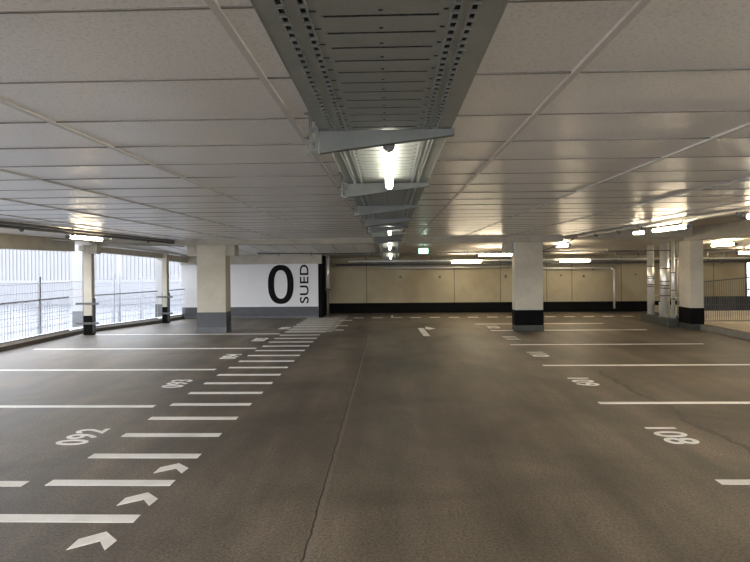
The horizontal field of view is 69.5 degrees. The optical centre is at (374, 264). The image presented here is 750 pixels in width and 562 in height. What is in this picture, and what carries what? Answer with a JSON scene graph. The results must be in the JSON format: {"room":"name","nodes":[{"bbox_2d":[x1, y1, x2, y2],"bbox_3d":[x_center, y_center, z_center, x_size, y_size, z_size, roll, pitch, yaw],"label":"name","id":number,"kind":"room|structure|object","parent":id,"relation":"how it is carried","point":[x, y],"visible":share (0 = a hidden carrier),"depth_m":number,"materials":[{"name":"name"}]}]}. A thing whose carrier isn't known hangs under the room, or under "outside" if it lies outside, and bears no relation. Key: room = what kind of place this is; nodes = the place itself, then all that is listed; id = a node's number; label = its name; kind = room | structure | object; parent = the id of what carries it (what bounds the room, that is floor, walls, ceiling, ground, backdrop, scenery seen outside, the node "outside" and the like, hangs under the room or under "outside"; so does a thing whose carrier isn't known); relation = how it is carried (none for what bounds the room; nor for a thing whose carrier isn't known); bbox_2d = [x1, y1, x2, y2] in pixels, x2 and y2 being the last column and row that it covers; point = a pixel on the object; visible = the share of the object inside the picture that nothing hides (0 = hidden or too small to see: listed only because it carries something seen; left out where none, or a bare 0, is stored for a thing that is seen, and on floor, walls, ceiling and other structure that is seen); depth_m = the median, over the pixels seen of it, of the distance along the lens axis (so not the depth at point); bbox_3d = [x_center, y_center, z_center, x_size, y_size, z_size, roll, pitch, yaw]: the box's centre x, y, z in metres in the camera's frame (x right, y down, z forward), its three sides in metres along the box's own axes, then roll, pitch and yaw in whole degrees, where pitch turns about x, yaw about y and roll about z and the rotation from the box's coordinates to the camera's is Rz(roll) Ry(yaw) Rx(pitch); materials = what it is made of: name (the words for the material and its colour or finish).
{"room":"parking garage","nodes":[
{"label":"parking garage","id":0,"kind":"room"},
{"bbox_2d":[0,220,162,240],"bbox_3d":[-2.041,-0.917,5.158,13.850,0.330,20.200,-1,0,2],"label":"ceiling","id":1,"kind":"structure","parent":0,"point":[2,230],"depth_m":12.07,"materials":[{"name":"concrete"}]},
{"bbox_2d":[0,234,74,251],"bbox_3d":[-8.644,-0.527,5.041,0.290,0.330,19.600,-1,0,2],"label":"trim","id":2,"kind":"structure","parent":1,"relation":"attached to","point":[7,241],"depth_m":13.15,"materials":[{"name":"concrete"}]},
{"bbox_2d":[0,222,173,243],"bbox_3d":[-5.827,-0.627,5.088,0.065,0.182,19.650,-1,0,2],"label":"conduit","id":3,"kind":"object","parent":1,"relation":"hanging from","point":[21,228],"visible":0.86,"depth_m":10.15,"materials":[{"name":"metal"}]},
{"bbox_2d":[0,221,174,241],"bbox_3d":[-5.749,-0.643,5.011,0.044,0.043,19.500,-1,0,2],"label":"conduit","id":4,"kind":"object","parent":1,"relation":"attached to","point":[1,222],"visible":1,"depth_m":10.10,"materials":[{"name":"grey metal"}]},
{"bbox_2d":[52,236,183,246],"bbox_3d":[-6.472,-0.595,13.855,3.146,0.234,0.083,-1,0,-40],"label":"conduit","id":5,"kind":"object","parent":1,"relation":"hanging from","point":[89,241],"visible":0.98,"depth_m":13.73,"materials":[{"name":"metal"}]},
{"bbox_2d":[91,236,563,246],"bbox_3d":[-1.379,-0.668,15.064,13.020,0.180,0.400,-1,0,2],"label":"trim","id":6,"kind":"structure","parent":1,"relation":"attached to","point":[467,239],"depth_m":14.88,"materials":[{"name":"metal"}]},
{"bbox_2d":[4,224,168,241],"bbox_3d":[-5.966,-0.631,5.117,0.024,0.023,19.700,-1,0,2],"label":"conduit","id":7,"kind":"object","parent":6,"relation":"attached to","point":[4,224],"visible":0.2,"depth_m":10.09,"materials":[{"name":"black metal"}]},
{"bbox_2d":[65,234,104,240],"bbox_3d":[-5.806,-0.561,10.865,0.076,0.122,1.300,-1,0,2],"label":"lamp","id":8,"kind":"object","parent":7,"relation":"hanging from","point":[66,235],"visible":0.91,"depth_m":10.77,"materials":[{"name":"white plastic"}]},
{"bbox_2d":[0,304,179,341],"bbox_3d":[-24.690,2.672,10.689,130.000,0.300,140.000,-1,0,2],"label":"ground","id":9,"kind":"structure","parent":0,"point":[3,308],"depth_m":25.66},
{"bbox_2d":[0,277,83,337],"bbox_3d":[-8.754,1.344,13.998,0.070,2.070,4.306,-1,0,2],"label":"wire fence","id":10,"kind":"object","parent":9,"relation":"on","point":[39,283],"visible":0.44,"depth_m":14.07,"materials":[{"name":"grey metal"}]},
{"bbox_2d":[72,245,83,327],"bbox_3d":[-8.847,0.655,16.252,0.320,3.450,0.320,-1,0,2],"label":"pillar","id":11,"kind":"structure","parent":9,"relation":"on","point":[77,256],"depth_m":16.10,"materials":[{"name":"concrete"}]},
{"bbox_2d":[0,249,180,303],"bbox_3d":[-27.106,0.044,42.160,58.040,5.000,14.140,-1,0,7],"label":"facade","id":12,"kind":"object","parent":9,"relation":"on","point":[18,267],"visible":0.16,"depth_m":34.16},
{"bbox_2d":[118,255,120,321],"bbox_3d":[-9.683,0.362,20.476,0.090,4.050,0.090,-1,0,2],"label":"mast","id":13,"kind":"object","parent":9,"relation":"on","point":[119,307],"visible":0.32,"depth_m":20.44,"materials":[{"name":"metal"}]},
{"bbox_2d":[71,273,181,323],"bbox_3d":[-9.141,1.347,21.662,0.070,2.070,10.206,-1,0,2],"label":"wire fence","id":14,"kind":"object","parent":9,"relation":"on","point":[140,277],"visible":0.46,"depth_m":20.40,"materials":[{"name":"grey metal"}]},
{"bbox_2d":[155,258,161,316],"bbox_3d":[-7.522,0.643,18.966,0.260,3.450,0.320,-1,0,2],"label":"pillar","id":15,"kind":"structure","parent":9,"relation":"on","point":[158,263],"depth_m":18.82,"materials":[{"name":"concrete"}]},
{"bbox_2d":[181,264,318,318],"bbox_3d":[-4.425,0.930,19.238,4.870,1.920,0.285,-1,0,2],"label":"wall","id":16,"kind":"structure","parent":0,"point":[250,297],"depth_m":19.12,"materials":[{"name":"white paint"}]},
{"bbox_2d":[155,314,183,322],"bbox_3d":[-7.061,1.849,18.687,0.390,0.170,1.726,-1,0,12],"label":"trim","id":17,"kind":"structure","parent":16,"relation":"attached to","point":[174,318],"depth_m":18.69,"materials":[{"name":"grey concrete"}]},
{"bbox_2d":[170,289,184,316],"bbox_3d":[-6.861,1.301,18.598,0.031,0.922,1.131,-1,0,13],"label":"guard mesh","id":18,"kind":"object","parent":17,"relation":"on","point":[172,289],"visible":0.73,"depth_m":18.65,"materials":[{"name":"metal"}]},
{"bbox_2d":[157,255,186,262],"bbox_3d":[-6.898,-0.208,18.503,0.250,0.280,1.390,-1,0,15],"label":"trim","id":19,"kind":"structure","parent":16,"relation":"attached to","point":[172,258],"depth_m":18.54,"materials":[{"name":"concrete"}]},
{"bbox_2d":[180,254,322,264],"bbox_3d":[-4.372,-0.196,19.194,5.000,0.350,0.370,-1,0,2],"label":"trim","id":20,"kind":"structure","parent":16,"relation":"attached to","point":[317,258],"depth_m":18.99,"materials":[{"name":"concrete"}]},
{"bbox_2d":[268,265,293,303],"bbox_3d":[-3.326,0.690,19.096,0.910,1.380,0.008,-1,0,2],"label":"number","id":21,"kind":"object","parent":16,"relation":"attached to","point":[290,283],"depth_m":19.09,"materials":[{"name":"black paint"}]},
{"bbox_2d":[300,265,308,302],"bbox_3d":[-2.496,0.672,19.074,0.310,1.360,0.006,-1,0,2],"label":"letters","id":22,"kind":"object","parent":16,"relation":"attached to","point":[303,281],"depth_m":19.07},
{"bbox_2d":[150,244,375,255],"bbox_3d":[-3.272,-0.490,17.197,6.545,0.301,3.480,-1,0,2],"label":"ceiling","id":23,"kind":"structure","parent":0,"point":[317,248],"depth_m":16.92,"materials":[{"name":"concrete"}]},
{"bbox_2d":[318,255,326,317],"bbox_3d":[-1.907,0.756,19.926,0.130,2.222,1.770,-1,0,2],"label":"wall","id":24,"kind":"structure","parent":0,"point":[322,308],"depth_m":19.14,"materials":[{"name":"black paint"}]},
{"bbox_2d":[0,311,749,561],"bbox_3d":[3.363,1.970,7.885,23.750,0.300,25.950,-1,0,2],"label":"floor","id":25,"kind":"structure","parent":0,"point":[384,440],"depth_m":5.65,"materials":[{"name":"grey concrete"}]},
{"bbox_2d":[0,481,28,486],"bbox_3d":[-5.475,1.898,4.704,4.960,0.003,0.110,-1,0,2],"label":"parking line","id":26,"kind":"object","parent":25,"relation":"on","point":[2,483],"visible":1,"depth_m":4.64,"materials":[{"name":"white paint"}]},
{"bbox_2d":[0,328,81,351],"bbox_3d":[-8.668,1.863,5.193,0.390,0.170,19.900,-1,0,2],"label":"trim","id":27,"kind":"structure","parent":25,"relation":"on","point":[72,331],"depth_m":13.34,"materials":[{"name":"grey concrete"}]},
{"bbox_2d":[0,296,68,344],"bbox_3d":[-8.358,1.314,12.037,0.030,0.922,5.207,-1,0,2],"label":"guard mesh","id":28,"kind":"object","parent":27,"relation":"on","point":[59,298],"visible":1,"depth_m":13.01,"materials":[{"name":"metal"}]},
{"bbox_2d":[0,514,139,522],"bbox_3d":[-2.511,1.871,3.997,1.525,0.003,0.120,-1,0,2],"label":"parking line","id":29,"kind":"object","parent":25,"relation":"on","point":[95,518],"depth_m":3.99,"materials":[{"name":"white paint"}]},
{"bbox_2d":[0,405,155,407],"bbox_3d":[-5.404,1.897,7.243,4.960,0.003,0.110,-1,0,2],"label":"line","id":30,"kind":"object","parent":25,"relation":"on","point":[1,406],"visible":1,"depth_m":7.20,"materials":[{"name":"white paint"}]},
{"bbox_2d":[56,429,108,444],"bbox_3d":[-3.200,1.877,5.921,0.340,0.003,0.560,-1,0,2],"label":"number","id":31,"kind":"object","parent":25,"relation":"on","point":[95,430],"visible":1,"depth_m":5.88,"materials":[{"name":"white paint"}]},
{"bbox_2d":[76,246,98,334],"bbox_3d":[-7.865,0.696,14.869,0.630,2.450,0.200,-1,0,2],"label":"pillar","id":32,"kind":"structure","parent":25,"relation":"on","point":[89,303],"depth_m":14.80,"materials":[{"name":"concrete"}]},
{"bbox_2d":[88,245,100,253],"bbox_3d":[-7.696,-0.426,14.849,0.240,0.250,0.220,-1,0,2],"label":"block","id":33,"kind":"object","parent":32,"relation":"attached to","point":[92,249],"visible":1,"depth_m":14.74,"materials":[{"name":"concrete"}]},
{"bbox_2d":[67,532,116,549],"bbox_3d":[-1.883,1.865,3.662,0.270,0.003,0.245,-1,0,2],"label":"chevron","id":34,"kind":"object","parent":25,"relation":"on","point":[105,538],"visible":1,"depth_m":3.66,"materials":[{"name":"white paint"}]},
{"bbox_2d":[0,369,215,370],"bbox_3d":[-5.335,1.897,9.762,4.960,0.003,0.110,-1,0,2],"label":"line","id":35,"kind":"object","parent":25,"relation":"on","point":[28,369],"visible":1,"depth_m":9.74,"materials":[{"name":"white paint"}]},
{"bbox_2d":[45,480,174,485],"bbox_3d":[-2.268,1.869,4.642,1.075,0.003,0.120,-1,0,2],"label":"line","id":36,"kind":"object","parent":25,"relation":"on","point":[53,482],"depth_m":4.63,"materials":[{"name":"white paint"}]},
{"bbox_2d":[74,318,160,333],"bbox_3d":[-7.799,1.855,16.545,0.390,0.170,2.908,-1,0,23],"label":"trim","id":37,"kind":"structure","parent":25,"relation":"on","point":[154,321],"depth_m":16.56,"materials":[{"name":"grey concrete"}]},
{"bbox_2d":[95,291,157,326],"bbox_3d":[-7.569,1.307,16.491,0.031,0.922,2.594,-1,0,20],"label":"guard mesh","id":38,"kind":"object","parent":37,"relation":"on","point":[114,294],"visible":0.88,"depth_m":16.50,"materials":[{"name":"metal"}]},
{"bbox_2d":[117,492,157,505],"bbox_3d":[-1.865,1.865,4.313,0.270,0.003,0.245,-1,0,2],"label":"chevron","id":39,"kind":"object","parent":25,"relation":"on","point":[149,498],"visible":1,"depth_m":4.31,"materials":[{"name":"white paint"}]},
{"bbox_2d":[88,454,200,457],"bbox_3d":[-2.250,1.869,5.293,1.075,0.003,0.120,-1,0,2],"label":"line","id":40,"kind":"object","parent":25,"relation":"on","point":[93,455],"depth_m":5.29,"materials":[{"name":"white paint"}]},
{"bbox_2d":[33,348,255,349],"bbox_3d":[-5.206,1.895,12.229,5.080,0.003,0.110,-1,0,2],"label":"line","id":41,"kind":"object","parent":25,"relation":"on","point":[99,348],"visible":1,"depth_m":12.22,"materials":[{"name":"white paint"}]},
{"bbox_2d":[156,253,172,322],"bbox_3d":[-6.903,0.762,17.833,0.560,2.300,0.200,-1,0,7],"label":"pillar","id":42,"kind":"structure","parent":25,"relation":"on","point":[165,296],"depth_m":17.77,"materials":[{"name":"concrete"}]},
{"bbox_2d":[154,463,187,472],"bbox_3d":[-1.846,1.865,4.964,0.270,0.003,0.245,-1,0,2],"label":"chevron","id":43,"kind":"object","parent":25,"relation":"on","point":[181,468],"visible":1,"depth_m":4.95,"materials":[{"name":"white paint"}]},
{"bbox_2d":[121,433,221,436],"bbox_3d":[-2.232,1.869,5.944,1.075,0.003,0.120,-1,0,2],"label":"line","id":44,"kind":"object","parent":25,"relation":"on","point":[126,434],"depth_m":5.93,"materials":[{"name":"white paint"}]},
{"bbox_2d":[161,380,192,387],"bbox_3d":[-3.127,1.877,8.560,0.340,0.003,0.560,-1,0,2],"label":"number","id":45,"kind":"object","parent":25,"relation":"on","point":[172,381],"visible":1,"depth_m":8.55,"materials":[{"name":"white paint"}]},
{"bbox_2d":[96,333,279,334],"bbox_3d":[-5.136,1.895,14.768,5.080,0.003,0.110,-1,0,2],"label":"line","id":46,"kind":"object","parent":25,"relation":"on","point":[273,333],"visible":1,"depth_m":14.77,"materials":[{"name":"white paint"}]},
{"bbox_2d":[148,417,237,419],"bbox_3d":[-2.214,1.869,6.595,1.075,0.003,0.120,-1,0,2],"label":"line","id":47,"kind":"object","parent":25,"relation":"on","point":[151,418],"depth_m":6.58,"materials":[{"name":"white paint"}]},
{"bbox_2d":[170,403,251,405],"bbox_3d":[-2.196,1.868,7.247,1.075,0.003,0.120,-1,0,2],"label":"line","id":48,"kind":"object","parent":25,"relation":"on","point":[173,404],"depth_m":7.23,"materials":[{"name":"white paint"}]},
{"bbox_2d":[187,245,237,332],"bbox_3d":[-4.550,0.581,15.217,1.330,2.620,0.474,-1,0,2],"label":"concrete pillar","id":49,"kind":"structure","parent":25,"relation":"on","point":[213,261],"depth_m":14.99,"materials":[{"name":"grey paint"}]},
{"bbox_2d":[188,392,262,393],"bbox_3d":[-2.178,1.868,7.898,1.075,0.003,0.120,-1,0,2],"label":"line","id":50,"kind":"object","parent":25,"relation":"on","point":[190,392],"depth_m":7.87,"materials":[{"name":"white paint"}]},
{"bbox_2d":[204,382,272,383],"bbox_3d":[-2.160,1.868,8.549,1.075,0.003,0.120,-1,0,2],"label":"line","id":51,"kind":"object","parent":25,"relation":"on","point":[206,382],"depth_m":8.53,"materials":[{"name":"white paint"}]},
{"bbox_2d":[217,374,280,375],"bbox_3d":[-2.142,1.868,9.200,1.075,0.003,0.120,-1,0,2],"label":"line","id":52,"kind":"object","parent":25,"relation":"on","point":[218,374],"depth_m":9.20,"materials":[{"name":"white paint"}]},
{"bbox_2d":[238,360,294,361],"bbox_3d":[-2.106,1.867,10.503,1.075,0.003,0.120,-1,0,2],"label":"line","id":53,"kind":"object","parent":25,"relation":"on","point":[253,360],"depth_m":10.47,"materials":[{"name":"white paint"}]},
{"bbox_2d":[286,315,348,331],"bbox_3d":[-1.724,1.866,17.480,1.410,0.003,4.950,-1,0,2],"label":"road markings","id":54,"kind":"object","parent":25,"relation":"on","point":[331,320],"depth_m":16.96,"materials":[{"name":"paint"}]},
{"bbox_2d":[325,255,329,315],"bbox_3d":[-1.719,0.754,19.655,0.195,2.222,0.200,-1,0,2],"label":"drainpipe","id":55,"kind":"object","parent":25,"relation":"on","point":[327,260],"visible":1,"depth_m":19.60,"materials":[{"name":"silver metal"}]},
{"bbox_2d":[502,242,543,330],"bbox_3d":[4.091,0.503,14.998,1.066,2.620,0.352,-1,0,2],"label":"concrete pillar","id":56,"kind":"structure","parent":25,"relation":"on","point":[527,257],"depth_m":14.84,"materials":[{"name":"white concrete"}]},
{"bbox_2d":[568,378,599,385],"bbox_3d":[3.252,1.819,8.434,0.340,0.003,0.560,-1,0,2],"label":"bay number","id":57,"kind":"object","parent":25,"relation":"on","point":[587,383],"visible":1,"depth_m":8.43,"materials":[{"name":"white paint"}]},
{"bbox_2d":[510,343,702,344],"bbox_3d":[5.254,1.801,12.280,4.330,0.003,0.100,-1,0,2],"label":"parking line","id":58,"kind":"object","parent":25,"relation":"on","point":[675,343],"visible":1,"depth_m":12.27,"materials":[{"name":"white paint"}]},
{"bbox_2d":[543,364,749,365],"bbox_3d":[5.513,1.799,9.731,4.950,0.003,0.100,-1,0,2],"label":"parking line","id":59,"kind":"object","parent":25,"relation":"on","point":[624,364],"visible":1,"depth_m":9.74,"materials":[{"name":"white paint"}]},
{"bbox_2d":[647,245,654,313],"bbox_3d":[8.521,0.458,16.720,0.228,2.131,0.230,-1,0,2],"label":"riser pipe","id":60,"kind":"object","parent":25,"relation":"on","point":[650,248],"visible":1,"depth_m":16.64,"materials":[{"name":"silver metal"}]},
{"bbox_2d":[641,313,678,326],"bbox_3d":[8.652,1.647,16.182,0.630,0.250,1.670,-1,0,2],"label":"plinth","id":61,"kind":"object","parent":25,"relation":"on","point":[655,319],"visible":0.66,"depth_m":15.83,"materials":[{"name":"grey concrete"}]},
{"bbox_2d":[659,242,670,316],"bbox_3d":[8.550,0.432,15.969,0.291,2.182,0.294,-1,0,2],"label":"riser pipe","id":62,"kind":"object","parent":25,"relation":"on","point":[664,250],"visible":1,"depth_m":15.86,"materials":[{"name":"silver metal"}]},
{"bbox_2d":[644,427,698,443],"bbox_3d":[3.178,1.820,5.785,0.340,0.003,0.560,-1,0,2],"label":"bay number","id":63,"kind":"object","parent":25,"relation":"on","point":[681,440],"visible":1,"depth_m":5.74,"materials":[{"name":"white paint"}]},
{"bbox_2d":[671,240,675,317],"bbox_3d":[8.511,0.412,15.450,0.118,2.223,0.120,-1,0,2],"label":"riser pipe","id":64,"kind":"object","parent":25,"relation":"on","point":[672,241],"visible":1,"depth_m":15.41,"materials":[{"name":"silver metal"}]},
{"bbox_2d":[598,402,749,403],"bbox_3d":[5.535,1.799,7.070,5.160,0.003,0.100,-1,0,2],"label":"parking line","id":65,"kind":"object","parent":25,"relation":"on","point":[598,402],"visible":1,"depth_m":7.09,"materials":[{"name":"white paint"}]},
{"bbox_2d":[677,241,678,317],"bbox_3d":[8.741,0.421,15.624,0.038,2.200,0.040,-1,0,2],"label":"pipe","id":66,"kind":"object","parent":25,"relation":"on","point":[677,241],"visible":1,"depth_m":15.61,"materials":[{"name":"metal"}]},
{"bbox_2d":[679,240,704,329],"bbox_3d":[8.770,0.551,15.013,0.374,2.440,0.624,-1,0,2],"label":"concrete pillar","id":67,"kind":"structure","parent":25,"relation":"on","point":[691,284],"depth_m":14.72,"materials":[{"name":"white concrete"}]},
{"bbox_2d":[700,325,749,339],"bbox_3d":[8.660,1.697,4.727,0.220,0.150,19.930,-1,0,2],"label":"curb","id":68,"kind":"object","parent":25,"relation":"on","point":[709,328],"depth_m":13.56,"materials":[{"name":"concrete"}]},
{"bbox_2d":[704,317,749,331],"bbox_3d":[11.990,1.677,5.770,6.380,0.130,22.200,-1,0,2],"label":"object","id":69,"kind":"structure","parent":25,"relation":"on","point":[736,325],"depth_m":15.04,"materials":[{"name":"concrete"}]},
{"bbox_2d":[703,277,749,321],"bbox_3d":[11.768,0.789,14.980,5.621,1.651,0.040,-1,0,2],"label":"ramp railing","id":70,"kind":"object","parent":69,"relation":"on","point":[741,278],"visible":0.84,"depth_m":15.03,"materials":[{"name":"metal"}]},
{"bbox_2d":[715,479,749,484],"bbox_3d":[5.462,1.799,4.471,5.160,0.003,0.100,-1,0,2],"label":"parking line","id":71,"kind":"object","parent":25,"relation":"on","point":[722,481],"visible":1,"depth_m":4.54,"materials":[{"name":"white paint"}]},
{"bbox_2d":[0,0,749,239],"bbox_3d":[-0.429,-0.748,4.989,10.510,0.057,19.679,-1,0,2],"label":"ceiling","id":72,"kind":"structure","parent":0,"point":[165,119],"depth_m":2.82,"materials":[{"name":"tile"}]},
{"bbox_2d":[304,111,454,155],"bbox_3d":[0.018,-0.619,2.458,0.679,0.232,0.075,-1,0,2],"label":"bracket","id":73,"kind":"object","parent":72,"relation":"hanging from","point":[326,142],"visible":0.82,"depth_m":2.44,"materials":[{"name":"metal"}]},
{"bbox_2d":[338,172,428,197],"bbox_3d":[0.062,-0.620,4.047,0.679,0.232,0.075,-1,0,2],"label":"bracket","id":74,"kind":"object","parent":72,"relation":"hanging from","point":[357,189],"visible":0.78,"depth_m":4.03,"materials":[{"name":"metal"}]},
{"bbox_2d":[318,123,451,217],"bbox_3d":[0.108,-0.643,4.737,0.601,0.065,4.627,-1,0,2],"label":"cable tray","id":75,"kind":"object","parent":74,"relation":"on","point":[414,162],"visible":0.65,"depth_m":3.40,"materials":[{"name":"grey metal"}]},
{"bbox_2d":[383,145,394,190],"bbox_3d":[0.084,-0.574,3.199,0.058,0.084,1.420,-1,0,2],"label":"lamp","id":76,"kind":"object","parent":75,"relation":"hanging from","point":[389,149],"visible":0.74,"depth_m":2.94,"materials":[{"name":"white plastic"}]},
{"bbox_2d":[384,151,393,188],"bbox_3d":[0.084,-0.561,3.199,0.052,0.051,1.280,-1,0,2],"label":"diffuser","id":77,"kind":"object","parent":76,"relation":"attached to","point":[388,156],"depth_m":3.03,"materials":[{"name":"white plastic"}]},
{"bbox_2d":[352,197,417,215],"bbox_3d":[0.104,-0.620,5.567,0.679,0.232,0.075,-1,0,2],"label":"bracket","id":78,"kind":"object","parent":72,"relation":"hanging from","point":[361,210],"visible":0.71,"depth_m":5.55,"materials":[{"name":"metal"}]},
{"bbox_2d":[361,215,411,226],"bbox_3d":[0.147,-0.620,7.116,0.679,0.232,0.075,-1,0,2],"label":"bracket","id":79,"kind":"object","parent":72,"relation":"hanging from","point":[367,222],"visible":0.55,"depth_m":7.10,"materials":[{"name":"metal"}]},
{"bbox_2d":[366,226,407,232],"bbox_3d":[0.189,-0.621,8.635,0.679,0.232,0.075,-1,0,2],"label":"bracket","id":80,"kind":"object","parent":72,"relation":"hanging from","point":[371,229],"visible":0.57,"depth_m":8.62,"materials":[{"name":"metal"}]},
{"bbox_2d":[365,217,410,239],"bbox_3d":[0.259,-0.645,10.175,0.601,0.065,6.247,-1,0,2],"label":"cable tray","id":81,"kind":"object","parent":80,"relation":"on","point":[404,223],"visible":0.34,"depth_m":8.49,"materials":[{"name":"grey metal"}]},
{"bbox_2d":[378,241,400,248],"bbox_3d":[0.378,-0.561,14.448,0.601,0.225,2.299,-1,0,2],"label":"cable tray","id":82,"kind":"object","parent":81,"relation":"attached to","point":[394,245],"visible":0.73,"depth_m":14.60,"materials":[{"name":"grey metal"}]},
{"bbox_2d":[379,249,399,259],"bbox_3d":[0.462,-0.344,17.396,0.601,0.330,3.599,-1,0,2],"label":"cable tray","id":83,"kind":"object","parent":82,"relation":"attached to","point":[384,253],"visible":1,"depth_m":17.17,"materials":[{"name":"grey metal"}]},
{"bbox_2d":[370,232,405,237],"bbox_3d":[0.230,-0.621,10.115,0.679,0.232,0.075,-1,0,2],"label":"bracket","id":84,"kind":"object","parent":72,"relation":"hanging from","point":[376,234],"visible":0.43,"depth_m":10.10,"materials":[{"name":"metal"}]},
{"bbox_2d":[373,236,402,241],"bbox_3d":[0.275,-0.622,11.714,0.679,0.232,0.075,-1,0,2],"label":"bracket","id":85,"kind":"object","parent":72,"relation":"hanging from","point":[375,238],"visible":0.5,"depth_m":11.70,"materials":[{"name":"metal"}]},
{"bbox_2d":[75,237,749,257],"bbox_3d":[3.593,-0.786,17.982,24.200,0.992,5.750,-1,0,2],"label":"ceiling","id":86,"kind":"structure","parent":0,"point":[625,243],"depth_m":17.31,"materials":[{"name":"concrete"}]},
{"bbox_2d":[78,245,162,257],"bbox_3d":[-7.596,-0.377,16.406,0.250,0.330,3.052,-1,0,20],"label":"trim","id":87,"kind":"structure","parent":86,"relation":"attached to","point":[106,250],"depth_m":16.39,"materials":[{"name":"concrete"}]},
{"bbox_2d":[379,256,511,269],"bbox_3d":[2.812,-0.098,20.280,5.300,0.514,0.070,-1,0,2],"label":"pipe","id":88,"kind":"object","parent":86,"relation":"hanging from","point":[507,266],"visible":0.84,"depth_m":20.25,"materials":[{"name":"metal"}]},
{"bbox_2d":[258,247,749,255],"bbox_3d":[4.590,-0.454,17.779,17.000,0.178,0.055,-1,0,2],"label":"conduit","id":89,"kind":"object","parent":86,"relation":"hanging from","point":[743,249],"visible":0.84,"depth_m":17.79,"materials":[{"name":"metal"}]},
{"bbox_2d":[357,252,726,262],"bbox_3d":[7.040,-0.293,19.462,15.400,0.299,0.200,-1,0,2],"label":"cable tray","id":90,"kind":"object","parent":86,"relation":"hanging from","point":[726,252],"visible":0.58,"depth_m":19.43,"materials":[{"name":"metal"}]},
{"bbox_2d":[336,253,749,265],"bbox_3d":[6.348,-0.201,19.732,15.600,0.436,0.112,-1,0,2],"label":"pipe","id":91,"kind":"object","parent":86,"relation":"hanging from","point":[618,262],"visible":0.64,"depth_m":19.73,"materials":[{"name":"metal"}]},
{"bbox_2d":[348,251,749,262],"bbox_3d":[6.183,-0.286,19.236,14.300,0.333,0.075,-1,0,2],"label":"pipe","id":92,"kind":"object","parent":86,"relation":"hanging from","point":[707,257],"visible":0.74,"depth_m":19.21,"materials":[{"name":"silver metal"}]},
{"bbox_2d":[543,255,614,307],"bbox_3d":[7.368,0.622,20.254,3.196,2.023,0.090,-1,0,2],"label":"downpipe","id":93,"kind":"object","parent":86,"relation":"hanging from","point":[593,267],"visible":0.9,"depth_m":20.20,"materials":[{"name":"silver metal"}]},
{"bbox_2d":[710,240,737,246],"bbox_3d":[10.093,-0.621,15.676,0.081,0.160,1.200,-1,0,2],"label":"lamp","id":94,"kind":"object","parent":86,"relation":"hanging from","point":[731,243],"visible":0.98,"depth_m":15.53,"materials":[{"name":"white plastic"}]},
{"bbox_2d":[711,243,733,246],"bbox_3d":[10.094,-0.581,15.676,0.072,0.071,1.060,-1,0,2],"label":"diffuser","id":95,"kind":"object","parent":94,"relation":"attached to","point":[726,244],"depth_m":15.64,"materials":[{"name":"white plastic"}]},
{"bbox_2d":[329,254,744,312],"bbox_3d":[5.982,0.696,20.668,15.900,2.200,0.249,-1,0,2],"label":"wall","id":96,"kind":"structure","parent":0,"point":[353,289],"depth_m":20.64,"materials":[{"name":"concrete"}]},
{"bbox_2d":[655,305,749,316],"bbox_3d":[12.986,1.583,18.623,5.100,0.300,3.550,-1,0,2],"label":"trim","id":97,"kind":"structure","parent":96,"relation":"attached to","point":[744,312],"depth_m":16.91,"materials":[{"name":"paint"}]},
{"bbox_2d":[704,296,749,310],"bbox_3d":[12.755,1.240,17.270,4.620,0.510,0.057,-1,0,2],"label":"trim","id":98,"kind":"structure","parent":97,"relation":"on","point":[713,299],"depth_m":17.29,"materials":[{"name":"grey paint"}]},
{"bbox_2d":[653,213,749,226],"bbox_3d":[10.102,-1.191,4.822,10.450,0.300,20.200,-1,0,2],"label":"ceiling","id":99,"kind":"structure","parent":0,"point":[731,218],"depth_m":12.71,"materials":[{"name":"concrete"}]},
{"bbox_2d":[564,227,692,238],"bbox_3d":[6.861,-0.872,14.835,3.430,0.280,0.400,-1,0,2],"label":"trim","id":100,"kind":"structure","parent":99,"relation":"attached to","point":[680,233],"depth_m":14.63,"materials":[{"name":"concrete"}]},
{"bbox_2d":[577,206,749,236],"bbox_3d":[5.144,-0.836,4.659,0.105,0.321,19.400,-1,0,2],"label":"pipe","id":101,"kind":"object","parent":99,"relation":"hanging from","point":[739,212],"visible":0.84,"depth_m":9.34,"materials":[{"name":"metal"}]},
{"bbox_2d":[651,224,691,232],"bbox_3d":[5.264,-0.671,9.658,0.076,0.122,1.300,-1,0,2],"label":"lamp","id":102,"kind":"object","parent":101,"relation":"hanging from","point":[687,226],"visible":1,"depth_m":9.55,"materials":[{"name":"white plastic"}]},
{"bbox_2d":[652,225,685,231],"bbox_3d":[5.264,-0.647,9.658,0.068,0.067,1.160,-1,0,2],"label":"diffuser","id":103,"kind":"object","parent":102,"relation":"attached to","point":[658,229],"depth_m":9.64,"materials":[{"name":"white plastic"}]},
{"bbox_2d":[683,220,749,240],"bbox_3d":[8.477,-0.846,4.917,0.350,0.360,20.300,-1,0,2],"label":"beam","id":104,"kind":"structure","parent":99,"relation":"attached to","point":[736,229],"depth_m":13.32,"materials":[{"name":"concrete"}]},
{"bbox_3d":[14.854,0.616,20.446,1.850,2.200,0.200,-1,0,2],"label":"wall","id":105,"kind":"structure","parent":0,"visible":0},
{"bbox_2d":[745,262,749,295],"bbox_3d":[14.803,0.667,20.428,1.750,1.580,0.120,-1,0,2],"label":"window","id":106,"kind":"structure","parent":105,"relation":"in","point":[747,264],"depth_m":20.44,"materials":[{"name":"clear glass"}]},
{"bbox_3d":[-0.030,-0.619,0.718,0.679,0.232,0.075,-1,0,2],"label":"bracket","id":107,"kind":"object","parent":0,"visible":0},
{"bbox_2d":[250,0,508,128],"bbox_3d":[-0.011,-0.642,0.461,0.601,0.065,3.922,-1,0,2],"label":"cable tray","id":108,"kind":"object","parent":107,"relation":"on","point":[345,80],"visible":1,"depth_m":1.58,"materials":[{"name":"grey metal"}]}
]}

